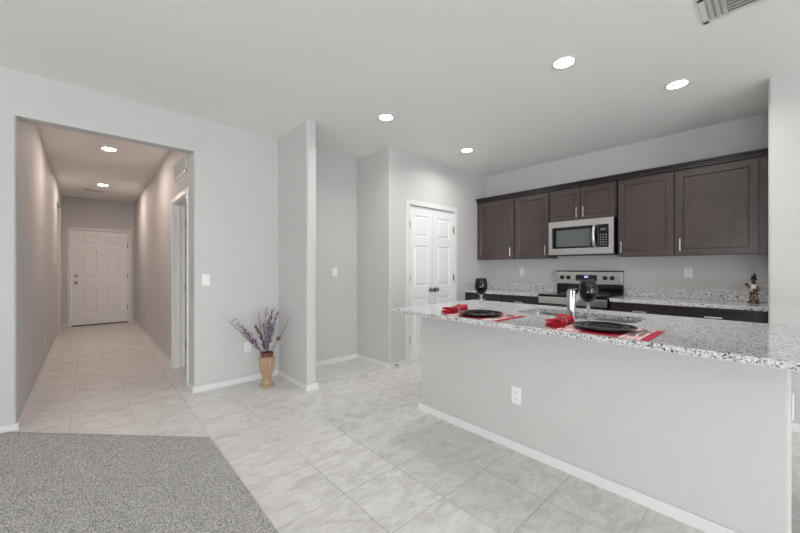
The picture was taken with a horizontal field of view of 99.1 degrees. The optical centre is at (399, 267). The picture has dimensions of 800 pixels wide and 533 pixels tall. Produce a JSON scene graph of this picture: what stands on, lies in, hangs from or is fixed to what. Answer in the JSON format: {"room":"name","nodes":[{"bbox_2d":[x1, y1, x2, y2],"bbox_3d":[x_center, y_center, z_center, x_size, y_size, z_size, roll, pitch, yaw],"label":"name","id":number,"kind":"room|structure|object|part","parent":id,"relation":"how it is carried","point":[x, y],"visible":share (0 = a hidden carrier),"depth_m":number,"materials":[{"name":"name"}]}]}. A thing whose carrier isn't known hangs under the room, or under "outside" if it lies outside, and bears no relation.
{"room":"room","nodes":[
{"label":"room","id":0,"kind":"room"},
{"bbox_2d":[19,121,61,416],"bbox_3d":[-5.054,-0.132,4.848,0.120,2.743,5.965,0,0,-42],"label":"wall","id":1,"kind":"structure","parent":0,"point":[40,196],"depth_m":3.52,"materials":[{"name":"grey paint"}]},
{"bbox_2d":[17,337,57,428],"bbox_3d":[-4.402,1.210,4.231,0.012,0.060,4.415,0,0,-42],"label":"baseboard","id":2,"kind":"structure","parent":1,"relation":"attached to","point":[21,418],"depth_m":3.36,"materials":[{"name":"white paint"}]},
{"bbox_2d":[57,208,60,331],"bbox_3d":[-6.620,0.040,6.564,0.140,2.400,0.018,0,0,-42],"label":"door frame","id":3,"kind":"structure","parent":1,"relation":"attached to","point":[58,209],"depth_m":6.59,"materials":[{"name":"white paint"}]},
{"bbox_2d":[62,196,185,325],"bbox_3d":[-6.614,-0.132,7.543,3.600,2.743,0.120,0,0,-42],"label":"wall","id":4,"kind":"structure","parent":0,"point":[76,211],"depth_m":7.42,"materials":[{"name":"grey paint"}]},
{"bbox_2d":[67,227,130,326],"bbox_3d":[-6.568,0.188,7.492,1.052,2.105,0.016,0,0,-42],"label":"door frame","id":5,"kind":"structure","parent":4,"relation":"attached to","point":[69,229],"depth_m":7.22,"materials":[{"name":"white paint"}]},
{"bbox_2d":[71,230,127,326],"bbox_3d":[-6.590,0.220,7.522,0.938,2.041,0.164,0,0,-42],"label":"door","id":6,"kind":"structure","parent":4,"relation":"in","point":[99,259],"depth_m":7.49,"materials":[{"name":"white paint"}]},
{"bbox_2d":[134,150,190,382],"bbox_3d":[-4.093,-0.132,5.724,0.120,2.743,5.965,0,0,-42],"label":"wall","id":7,"kind":"structure","parent":0,"point":[152,208],"depth_m":5.12,"materials":[{"name":"grey paint"}]},
{"bbox_2d":[133,319,193,392],"bbox_3d":[-4.102,1.210,5.635,0.012,0.060,6.085,0,0,-42],"label":"baseboard","id":8,"kind":"structure","parent":7,"relation":"attached to","point":[190,386],"depth_m":5.04,"materials":[{"name":"white paint"}]},
{"bbox_2d":[171,187,188,386],"bbox_3d":[-2.483,0.195,3.948,0.136,2.090,0.940,0,0,-42],"label":"door frame","id":9,"kind":"structure","parent":7,"relation":"attached to","point":[179,206],"depth_m":4.23,"materials":[{"name":"white paint"}]},
{"bbox_2d":[173,153,186,182],"bbox_3d":[-2.509,-1.145,3.884,0.020,0.220,0.680,0,0,-42],"label":"air vent","id":10,"kind":"object","parent":7,"relation":"in","point":[180,167],"visible":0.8,"depth_m":3.82,"materials":[{"name":"white metal"}]},
{"bbox_2d":[0,66,356,426],"bbox_3d":[-3.088,-0.132,2.523,6.840,2.743,0.120,0,0,-42],"label":"wall","id":11,"kind":"structure","parent":0,"point":[235,171],"depth_m":3.55,"materials":[{"name":"grey paint"}]},
{"bbox_2d":[0,370,277,433],"bbox_3d":[-3.494,1.210,2.063,5.620,0.060,0.012,0,0,-42],"label":"baseboard","id":12,"kind":"structure","parent":11,"relation":"attached to","point":[12,427],"depth_m":3.52,"materials":[{"name":"white paint"}]},
{"bbox_2d":[202,274,209,285],"bbox_3d":[-1.966,0.121,3.459,0.072,0.116,0.008,0,0,-42],"label":"light switch","id":13,"kind":"object","parent":11,"relation":"attached to","point":[205,277],"visible":1,"depth_m":3.46,"materials":[{"name":"white plastic"}]},
{"bbox_2d":[245,342,250,352],"bbox_3d":[-1.664,0.864,3.735,0.072,0.116,0.008,0,0,-42],"label":"electrical outlet","id":14,"kind":"object","parent":11,"relation":"attached to","point":[247,344],"visible":0.92,"depth_m":3.73,"materials":[{"name":"white plastic"}]},
{"bbox_2d":[332,268,336,275],"bbox_3d":[-0.855,0.052,4.473,0.072,0.116,0.008,0,0,-42],"label":"light switch","id":15,"kind":"object","parent":11,"relation":"attached to","point":[334,270],"visible":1,"depth_m":4.46,"materials":[{"name":"white plastic"}]},
{"bbox_2d":[316,354,389,368],"bbox_3d":[-0.722,1.210,4.122,0.988,0.060,0.707,0,0,-42],"label":"baseboard","id":16,"kind":"structure","parent":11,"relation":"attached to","point":[353,356],"depth_m":4.45,"materials":[{"name":"white paint"}]},
{"bbox_2d":[279,120,315,384],"bbox_3d":[-1.136,-0.132,3.746,0.108,2.743,0.705,0,0,-42],"label":"wall","id":17,"kind":"structure","parent":0,"point":[297,147],"depth_m":3.61,"materials":[{"name":"grey paint"}]},
{"bbox_2d":[278,370,317,390],"bbox_3d":[-1.132,1.210,3.741,0.132,0.060,0.717,0,0,-42],"label":"baseboard","id":18,"kind":"structure","parent":17,"relation":"attached to","point":[289,378],"depth_m":3.56,"materials":[{"name":"white paint"}]},
{"bbox_2d":[0,0,799,207],"bbox_3d":[-0.675,-1.553,1.482,9.200,0.100,17.300,0,0,-42],"label":"ceiling","id":19,"kind":"structure","parent":0,"point":[453,76],"depth_m":2.54,"materials":[{"name":"white paint"}]},
{"bbox_2d":[84,189,104,192],"bbox_3d":[-5.927,-1.493,6.613,0.300,0.019,0.160,0,0,-42],"label":"ceiling vent","id":20,"kind":"object","parent":19,"relation":"in","point":[84,189],"visible":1,"depth_m":6.59,"materials":[{"name":"white metal"}]},
{"bbox_2d":[100,146,117,151],"bbox_3d":[-3.668,-1.499,4.301,0.176,0.006,0.176,0,0,-42],"label":"recessed light","id":21,"kind":"object","parent":19,"relation":"in","point":[101,147],"visible":1,"depth_m":4.28,"materials":[{"name":"white paint"}]},
{"bbox_2d":[102,147,115,150],"bbox_3d":[-3.668,-1.500,4.301,0.133,0.004,0.133,0,0,-42],"label":"diffuser","id":22,"kind":"object","parent":21,"relation":"attached to","point":[104,148],"depth_m":4.29,"materials":[{"name":"white plastic"}]},
{"bbox_2d":[377,113,394,120],"bbox_3d":[-0.139,-1.499,3.396,0.176,0.006,0.176,0,0,-42],"label":"recessed light","id":23,"kind":"object","parent":19,"relation":"in","point":[384,116],"visible":1,"depth_m":3.39,"materials":[{"name":"white paint"}]},
{"bbox_2d":[379,115,392,119],"bbox_3d":[-0.139,-1.500,3.396,0.133,0.004,0.133,0,0,-42],"label":"diffuser","id":24,"kind":"object","parent":23,"relation":"attached to","point":[381,117],"depth_m":3.39,"materials":[{"name":"white"}]},
{"bbox_2d":[460,148,473,152],"bbox_3d":[0.853,-1.499,4.345,0.176,0.006,0.176,0,0,-42],"label":"recessed light","id":25,"kind":"object","parent":19,"relation":"in","point":[464,150],"visible":1,"depth_m":4.35,"materials":[{"name":"white paint"}]},
{"bbox_2d":[551,55,577,68],"bbox_3d":[1.197,-1.499,2.489,0.176,0.006,0.176,0,0,-42],"label":"recessed light","id":26,"kind":"object","parent":19,"relation":"in","point":[565,61],"visible":1,"depth_m":2.48,"materials":[{"name":"white paint"}]},
{"bbox_2d":[554,57,573,67],"bbox_3d":[1.197,-1.500,2.489,0.133,0.004,0.133,0,0,-42],"label":"diffuser","id":27,"kind":"object","parent":26,"relation":"attached to","point":[560,62],"depth_m":2.49,"materials":[{"name":"white"}]},
{"bbox_2d":[664,78,690,89],"bbox_3d":[2.263,-1.499,2.787,0.176,0.006,0.176,0,0,-42],"label":"recessed light","id":28,"kind":"object","parent":19,"relation":"in","point":[679,83],"visible":1,"depth_m":2.78,"materials":[{"name":"white paint"}]},
{"bbox_2d":[667,80,687,88],"bbox_3d":[2.263,-1.500,2.787,0.133,0.004,0.133,0,0,-42],"label":"diffuser","id":29,"kind":"object","parent":28,"relation":"attached to","point":[676,84],"depth_m":2.78,"materials":[{"name":"white plastic"}]},
{"bbox_2d":[697,0,765,24],"bbox_3d":[1.887,-1.493,1.874,0.280,0.019,0.360,0,0,-42],"label":"ceiling vent","id":30,"kind":"object","parent":19,"relation":"in","point":[713,9],"visible":1,"depth_m":1.96,"materials":[{"name":"white metal"}]},
{"bbox_2d":[16,317,799,532],"bbox_3d":[-0.675,1.290,1.482,9.200,0.100,17.300,0,0,-42],"label":"floor","id":31,"kind":"structure","parent":0,"point":[356,452],"depth_m":2.36,"materials":[{"name":"tile"}]},
{"bbox_2d":[0,432,277,532],"bbox_3d":[-0.199,1.232,-2.267,4.650,0.015,10.823,0,0,-42],"label":"carpet","id":32,"kind":"object","parent":31,"relation":"on","point":[50,482],"visible":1,"depth_m":1.92,"materials":[{"name":"grey carpet"}]},
{"bbox_2d":[259,351,274,387],"bbox_3d":[-1.401,1.064,3.595,0.165,0.352,0.161,0,0,-42],"label":"vase","id":33,"kind":"object","parent":31,"relation":"on","point":[266,361],"visible":0.98,"depth_m":3.55,"materials":[{"name":"beige ceramic"}]},
{"bbox_2d":[231,318,258,345],"bbox_3d":[-1.546,0.786,3.524,0.356,0.570,0.114,0,0,-26],"label":"stem","id":34,"kind":"object","parent":33,"relation":"in","point":[235,319],"visible":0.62,"depth_m":3.48,"materials":[{"name":"purple plant"}]},
{"bbox_2d":[243,330,263,352],"bbox_3d":[-1.482,0.848,3.508,0.252,0.446,0.062,0,0,-35],"label":"stem","id":35,"kind":"object","parent":33,"relation":"in","point":[245,333],"visible":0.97,"depth_m":3.48,"materials":[{"name":"purple plant"}]},
{"bbox_2d":[254,325,266,353],"bbox_3d":[-1.465,0.829,3.583,0.137,0.482,0.052,0,0,-4],"label":"stem","id":36,"kind":"object","parent":33,"relation":"in","point":[255,326],"visible":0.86,"depth_m":3.58,"materials":[{"name":"purple"}]},
{"bbox_2d":[261,322,269,353],"bbox_3d":[-1.397,0.813,3.541,0.062,0.514,0.117,0,0,3],"label":"stem","id":37,"kind":"object","parent":33,"relation":"in","point":[264,324],"visible":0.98,"depth_m":3.54,"materials":[{"name":"purple plant"}]},
{"bbox_2d":[262,308,271,353],"bbox_3d":[-1.424,0.744,3.629,0.103,0.653,0.094,0,0,35],"label":"stem","id":38,"kind":"object","parent":33,"relation":"in","point":[266,316],"visible":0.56,"depth_m":3.64,"materials":[{"name":"purple plant"}]},
{"bbox_2d":[264,315,274,341],"bbox_3d":[-1.401,0.791,3.662,0.100,0.559,0.154,0,0,11],"label":"stem","id":39,"kind":"object","parent":33,"relation":"in","point":[269,318],"visible":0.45,"depth_m":3.69,"materials":[{"name":"purple plant"}]},
{"bbox_2d":[265,308,274,348],"bbox_3d":[-1.369,0.743,3.587,0.103,0.654,0.044,0,0,-14],"label":"stem","id":40,"kind":"object","parent":33,"relation":"in","point":[274,308],"visible":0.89,"depth_m":3.59,"materials":[{"name":"purple plant"}]},
{"bbox_2d":[268,311,278,348],"bbox_3d":[-1.358,0.768,3.643,0.144,0.604,0.078,0,0,-42],"label":"stem","id":41,"kind":"object","parent":33,"relation":"in","point":[276,314],"visible":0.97,"depth_m":3.64,"materials":[{"name":"purple plant"}]},
{"bbox_2d":[466,292,502,301],"bbox_3d":[1.409,0.806,5.173,0.619,0.868,0.628,0,0,-42],"label":"base cabinet","id":42,"kind":"object","parent":31,"relation":"on","point":[469,296],"visible":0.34,"depth_m":4.94,"materials":[{"name":"brown wood"}]},
{"bbox_2d":[503,295,538,304],"bbox_3d":[1.799,0.806,4.746,0.619,0.868,0.523,0,0,-42],"label":"base cabinet","id":43,"kind":"object","parent":31,"relation":"on","point":[506,298],"visible":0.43,"depth_m":4.54,"materials":[{"name":"brown wood"}]},
{"bbox_2d":[465,282,556,296],"bbox_3d":[1.597,0.302,4.991,0.588,0.136,1.153,0,0,-42],"label":"countertop","id":44,"kind":"structure","parent":43,"relation":"on","point":[518,289],"depth_m":5.04,"materials":[{"name":"stone"}]},
{"bbox_2d":[610,302,675,315],"bbox_3d":[2.710,0.806,3.748,0.619,0.868,0.570,0,0,-42],"label":"base cabinet","id":45,"kind":"object","parent":31,"relation":"on","point":[670,310],"visible":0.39,"depth_m":3.54,"materials":[{"name":"brown wood"}]},
{"bbox_2d":[676,306,767,323],"bbox_3d":[3.113,0.806,3.307,0.619,0.868,0.619,0,0,-42],"label":"base cabinet","id":46,"kind":"object","parent":31,"relation":"on","point":[684,311],"depth_m":3.10,"materials":[{"name":"brown wood"}]},
{"bbox_2d":[609,287,767,311],"bbox_3d":[2.932,0.302,3.528,0.588,0.136,1.193,0,0,-42],"label":"countertop","id":47,"kind":"structure","parent":46,"relation":"on","point":[736,300],"depth_m":3.52,"materials":[{"name":"stone"}]},
{"bbox_2d":[745,273,766,303],"bbox_3d":[3.348,0.192,3.208,0.075,0.284,0.149,0,0,-42],"label":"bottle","id":48,"kind":"object","parent":47,"relation":"on","point":[753,295],"visible":1,"depth_m":3.21,"materials":[{"name":"multicoloured glass"}]},
{"bbox_3d":[3.147,0.756,2.959,0.112,0.768,0.058,0,0,-42],"label":"filler panel","id":49,"kind":"part","parent":46,"relation":"part of","materials":[{"name":"brown wood"}]},
{"bbox_2d":[357,146,486,363],"bbox_3d":[0.415,-0.132,5.168,2.100,2.743,0.695,0,0,-42],"label":"wall","id":50,"kind":"structure","parent":0,"point":[389,176],"depth_m":4.47,"materials":[{"name":"grey paint"}]},
{"bbox_2d":[390,360,405,368],"bbox_3d":[0.450,1.210,4.721,1.550,0.060,0.012,0,0,-42],"label":"baseboard","id":51,"kind":"structure","parent":50,"relation":"attached to","point":[401,363],"depth_m":4.28,"materials":[{"name":"white paint"}]},
{"bbox_2d":[410,205,434,360],"bbox_3d":[0.293,0.200,4.579,0.460,2.040,0.101,0,0,-42],"label":"door","id":52,"kind":"structure","parent":50,"relation":"in","point":[421,218],"depth_m":4.57,"materials":[{"name":"white paint"}]},
{"bbox_2d":[406,199,457,364],"bbox_3d":[0.466,0.177,4.733,1.050,2.125,0.016,0,0,-42],"label":"door frame","id":53,"kind":"structure","parent":50,"relation":"attached to","point":[408,202],"depth_m":4.41,"materials":[{"name":"white paint"}]},
{"bbox_2d":[433,209,453,303],"bbox_3d":[0.638,0.200,4.894,0.467,2.040,0.101,0,0,-42],"label":"door","id":54,"kind":"structure","parent":50,"relation":"in","point":[443,221],"depth_m":4.91,"materials":[{"name":"white paint"}]},
{"bbox_2d":[538,271,623,310],"bbox_3d":[2.221,0.598,4.226,0.696,1.124,0.784,0,0,-42],"label":"range","id":55,"kind":"object","parent":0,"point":[610,284],"visible":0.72,"depth_m":4.23,"materials":[{"name":"silver metal"}]},
{"bbox_2d":[538,300,609,310],"bbox_3d":[2.213,0.757,4.218,0.674,0.805,0.772,0,0,-42],"label":"oven","id":56,"kind":"object","parent":55,"relation":"in","point":[596,304],"depth_m":3.93,"materials":[{"name":"silver metal"}]},
{"bbox_2d":[538,292,621,299],"bbox_3d":[2.222,0.340,4.226,0.570,0.029,0.772,0,0,-42],"label":"cooktop","id":57,"kind":"object","parent":55,"relation":"in","point":[552,295],"depth_m":4.18,"materials":[{"name":"black glass"}]},
{"bbox_2d":[421,316,791,532],"bbox_3d":[0.945,0.797,2.243,0.120,0.886,2.140,0,0,-42],"label":"wall","id":58,"kind":"structure","parent":0,"point":[710,439],"depth_m":1.81,"materials":[{"name":"grey paint"}]},
{"bbox_2d":[511,386,520,404],"bbox_3d":[0.789,0.865,2.318,0.008,0.116,0.072,0,0,-42],"label":"electrical outlet","id":59,"kind":"object","parent":58,"relation":"attached to","point":[515,391],"visible":1,"depth_m":2.31,"materials":[{"name":"white plastic"}]},
{"bbox_2d":[418,402,739,532],"bbox_3d":[0.935,1.210,2.245,0.132,0.060,2.147,0,0,-42],"label":"baseboard","id":60,"kind":"structure","parent":58,"relation":"attached to","point":[703,524],"depth_m":1.95,"materials":[{"name":"white paint"}]},
{"bbox_2d":[391,300,799,370],"bbox_3d":[1.135,0.339,2.273,1.140,0.028,2.348,0,0,-42],"label":"countertop","id":61,"kind":"structure","parent":58,"relation":"on","point":[764,344],"depth_m":1.77,"materials":[{"name":"stone"}]},
{"bbox_2d":[441,304,467,313],"bbox_3d":[0.406,0.300,2.503,0.098,0.052,0.228,0,0,42],"label":"napkin","id":62,"kind":"object","parent":61,"relation":"on","point":[454,309],"visible":0.95,"depth_m":2.46,"materials":[{"name":"red fabric"}]},
{"bbox_2d":[475,278,487,309],"bbox_3d":[0.622,0.202,2.619,0.098,0.246,0.098,0,0,-42],"label":"wine glass","id":63,"kind":"object","parent":61,"relation":"on","point":[481,286],"visible":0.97,"depth_m":2.58,"materials":[{"name":"black"}]},
{"bbox_3d":[0.622,0.264,2.619,0.072,0.122,0.072,0,0,-42],"label":"stem","id":64,"kind":"part","parent":63,"relation":"part of","materials":[{"name":"clear glass"}]},
{"bbox_2d":[475,278,487,294],"bbox_3d":[0.622,0.142,2.619,0.098,0.126,0.098,0,0,-42],"label":"bowl","id":65,"kind":"object","parent":63,"relation":"on","point":[481,286],"depth_m":2.58,"materials":[{"name":"black glass"}]},
{"bbox_2d":[444,313,524,321],"bbox_3d":[0.569,0.324,2.340,0.330,0.003,0.440,0,0,-42],"label":"placemat","id":66,"kind":"object","parent":61,"relation":"on","point":[455,314],"visible":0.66,"depth_m":2.22,"materials":[{"name":"red fabric"}]},
{"bbox_2d":[458,310,502,316],"bbox_3d":[0.547,0.312,2.330,0.298,0.020,0.298,0,0,-42],"label":"charger plate","id":67,"kind":"object","parent":66,"relation":"on","point":[476,313],"visible":1,"depth_m":2.37,"materials":[{"name":"black ceramic"}]},
{"bbox_2d":[545,314,574,327],"bbox_3d":[0.914,0.299,1.945,0.098,0.053,0.220,0,0,42],"label":"napkin","id":68,"kind":"object","parent":61,"relation":"on","point":[561,320],"visible":0.99,"depth_m":1.90,"materials":[{"name":"red fabric"}]},
{"bbox_2d":[567,288,580,319],"bbox_3d":[1.182,0.213,2.224,0.264,0.223,0.064,0,0,-27],"label":"faucet","id":69,"kind":"object","parent":61,"relation":"on","point":[573,298],"visible":0.7,"depth_m":2.16,"materials":[{"name":"silver metal"}]},
{"bbox_3d":[1.113,0.146,2.196,0.115,0.024,0.052,0,0,-42],"label":"lever","id":70,"kind":"part","parent":69,"relation":"part of","materials":[{"name":"silver metal"}]},
{"bbox_3d":[1.195,0.169,2.236,0.230,0.134,0.038,0,0,-30],"label":"spout","id":71,"kind":"part","parent":69,"relation":"part of","materials":[{"name":"silver metal"}]},
{"bbox_2d":[531,312,639,322],"bbox_3d":[1.234,0.458,2.379,0.394,0.208,0.784,0,0,-42],"label":"sink","id":72,"kind":"object","parent":61,"relation":"in","point":[541,313],"visible":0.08,"depth_m":2.44,"materials":[{"name":"silver metal"}]},
{"bbox_2d":[531,312,582,317],"bbox_3d":[1.101,0.458,2.525,0.394,0.208,0.389,0,0,-42],"label":"basin","id":73,"kind":"object","parent":72,"relation":"in","point":[542,313],"depth_m":2.71,"materials":[{"name":"silver metal"}]},
{"bbox_2d":[580,317,639,322],"bbox_3d":[1.367,0.458,2.233,0.394,0.208,0.389,0,0,-42],"label":"basin","id":74,"kind":"object","parent":72,"relation":"in","point":[590,318],"depth_m":2.39,"materials":[{"name":"silver metal"}]},
{"bbox_2d":[579,281,597,320],"bbox_3d":[1.117,0.202,2.025,0.098,0.246,0.098,0,0,-42],"label":"wine glass","id":75,"kind":"object","parent":61,"relation":"on","point":[588,291],"visible":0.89,"depth_m":2.00,"materials":[{"name":"black"}]},
{"bbox_3d":[1.117,0.264,2.025,0.072,0.122,0.072,0,0,-42],"label":"stem","id":76,"kind":"part","parent":75,"relation":"part of","materials":[{"name":"clear glass"}]},
{"bbox_2d":[579,281,597,302],"bbox_3d":[1.117,0.142,2.025,0.098,0.126,0.098,0,0,-42],"label":"bowl","id":77,"kind":"object","parent":75,"relation":"on","point":[588,291],"depth_m":1.99,"materials":[{"name":"black glass"}]},
{"bbox_2d":[551,321,664,340],"bbox_3d":[1.077,0.324,1.784,0.330,0.003,0.440,0,0,-42],"label":"placemat","id":78,"kind":"object","parent":61,"relation":"on","point":[653,334],"visible":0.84,"depth_m":1.68,"materials":[{"name":"red fabric"}]},
{"bbox_2d":[572,321,637,331],"bbox_3d":[1.072,0.312,1.796,0.298,0.020,0.298,0,0,-42],"label":"charger plate","id":79,"kind":"object","parent":78,"relation":"on","point":[601,326],"visible":1,"depth_m":1.82,"materials":[{"name":"black ceramic"}]},
{"bbox_2d":[638,329,652,335],"bbox_3d":[1.200,0.315,1.672,0.200,0.011,0.042,0,0,-42],"label":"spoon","id":80,"kind":"object","parent":78,"relation":"on","point":[644,330],"visible":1,"depth_m":1.69,"materials":[{"name":"silver metal"}]},
{"bbox_2d":[792,389,793,419],"bbox_3d":[1.669,0.580,1.450,0.072,0.116,0.008,0,0,-42],"label":"electrical outlet","id":81,"kind":"object","parent":58,"relation":"attached to","point":[792,389],"visible":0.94,"depth_m":1.43,"materials":[{"name":"white plastic"}]},
{"bbox_2d":[487,112,767,295],"bbox_3d":[2.541,-0.132,4.485,0.120,2.743,3.400,0,0,-42],"label":"wall","id":82,"kind":"structure","parent":0,"point":[712,272],"depth_m":3.97,"materials":[{"name":"grey paint"}]},
{"bbox_2d":[478,198,514,259],"bbox_3d":[1.528,-0.580,5.274,0.308,0.896,0.638,0,0,-42],"label":"upper cabinet","id":83,"kind":"object","parent":82,"relation":"attached to","point":[496,219],"visible":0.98,"depth_m":5.18,"materials":[{"name":"brown wood"}]},
{"bbox_2d":[465,282,556,291],"bbox_3d":[1.597,0.284,4.991,0.588,0.100,1.153,0,0,-42],"label":"backsplash","id":84,"kind":"structure","parent":82,"relation":"attached to","point":[491,285],"depth_m":5.17,"materials":[{"name":"stone"}]},
{"bbox_2d":[515,192,557,258],"bbox_3d":[1.917,-0.580,4.848,0.308,0.896,0.511,0,0,-42],"label":"upper cabinet","id":85,"kind":"object","parent":82,"relation":"attached to","point":[532,212],"visible":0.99,"depth_m":4.76,"materials":[{"name":"brown wood"}]},
{"bbox_2d":[550,181,617,222],"bbox_3d":[2.355,-0.815,4.368,0.308,0.426,0.783,0,0,-42],"label":"upper cabinet","id":86,"kind":"object","parent":82,"relation":"attached to","point":[600,200],"visible":0.96,"depth_m":4.24,"materials":[{"name":"brown wood"}]},
{"bbox_3d":[2.144,-0.808,4.437,0.020,0.400,0.378,0,0,-42],"label":"door","id":87,"kind":"part","parent":86,"relation":"part of","materials":[{"name":"brown wood"}]},
{"bbox_2d":[549,217,617,255],"bbox_3d":[2.322,-0.379,4.326,0.409,0.437,0.756,0,0,-42],"label":"microwave","id":88,"kind":"object","parent":86,"relation":"attached to","point":[595,236],"visible":0.98,"depth_m":4.19,"materials":[{"name":"silver metal"}]},
{"bbox_3d":[2.320,-0.387,4.083,0.079,0.294,0.034,0,0,-42],"label":"handle","id":89,"kind":"part","parent":88,"relation":"part of","materials":[{"name":"silver metal"}]},
{"bbox_3d":[2.404,-0.385,4.035,0.004,0.271,0.111,0,0,-42],"label":"control panel","id":90,"kind":"part","parent":88,"relation":"part of","materials":[{"name":"black glass"}]},
{"bbox_3d":[2.404,-0.808,4.152,0.020,0.400,0.381,0,0,-42],"label":"door","id":91,"kind":"part","parent":86,"relation":"part of","materials":[{"name":"brown wood"}]},
{"bbox_2d":[476,148,767,203],"bbox_3d":[2.375,-1.060,4.349,0.304,0.061,3.151,0,0,-42],"label":"crown molding","id":92,"kind":"structure","parent":82,"relation":"attached to","point":[764,151],"depth_m":3.80,"materials":[{"name":"black wood"}]},
{"bbox_2d":[618,171,674,256],"bbox_3d":[2.805,-0.580,3.874,0.308,0.896,0.521,0,0,-42],"label":"upper cabinet","id":93,"kind":"object","parent":82,"relation":"attached to","point":[646,204],"visible":0.98,"depth_m":3.78,"materials":[{"name":"brown wood"}]},
{"bbox_2d":[684,267,692,277],"bbox_3d":[3.148,0.049,3.724,0.008,0.116,0.072,0,0,-42],"label":"electrical outlet","id":94,"kind":"object","parent":82,"relation":"attached to","point":[688,271],"visible":1,"depth_m":3.72,"materials":[{"name":"white plastic"}]},
{"bbox_2d":[624,287,767,302],"bbox_3d":[3.141,0.284,3.719,0.022,0.100,1.193,0,0,-42],"label":"backsplash","id":95,"kind":"structure","parent":82,"relation":"attached to","point":[743,296],"depth_m":3.67,"materials":[{"name":"stone"}]},
{"bbox_2d":[675,156,767,255],"bbox_3d":[3.209,-0.580,3.432,0.308,0.896,0.670,0,0,-42],"label":"upper cabinet","id":96,"kind":"object","parent":82,"relation":"attached to","point":[722,208],"visible":0.98,"depth_m":3.33,"materials":[{"name":"brown wood"}]},
{"bbox_2d":[768,69,799,423],"bbox_3d":[5.647,-0.132,0.436,0.990,2.743,7.030,0,0,-42],"label":"wall","id":97,"kind":"structure","parent":0,"point":[783,89],"depth_m":2.63,"materials":[{"name":"grey paint"}]},
{"bbox_2d":[792,423,799,432],"bbox_3d":[5.277,1.210,0.098,0.012,0.060,7.030,0,0,-42],"label":"baseboard","id":98,"kind":"structure","parent":97,"relation":"attached to","point":[795,427],"depth_m":2.58,"materials":[{"name":"white paint"}]}
]}

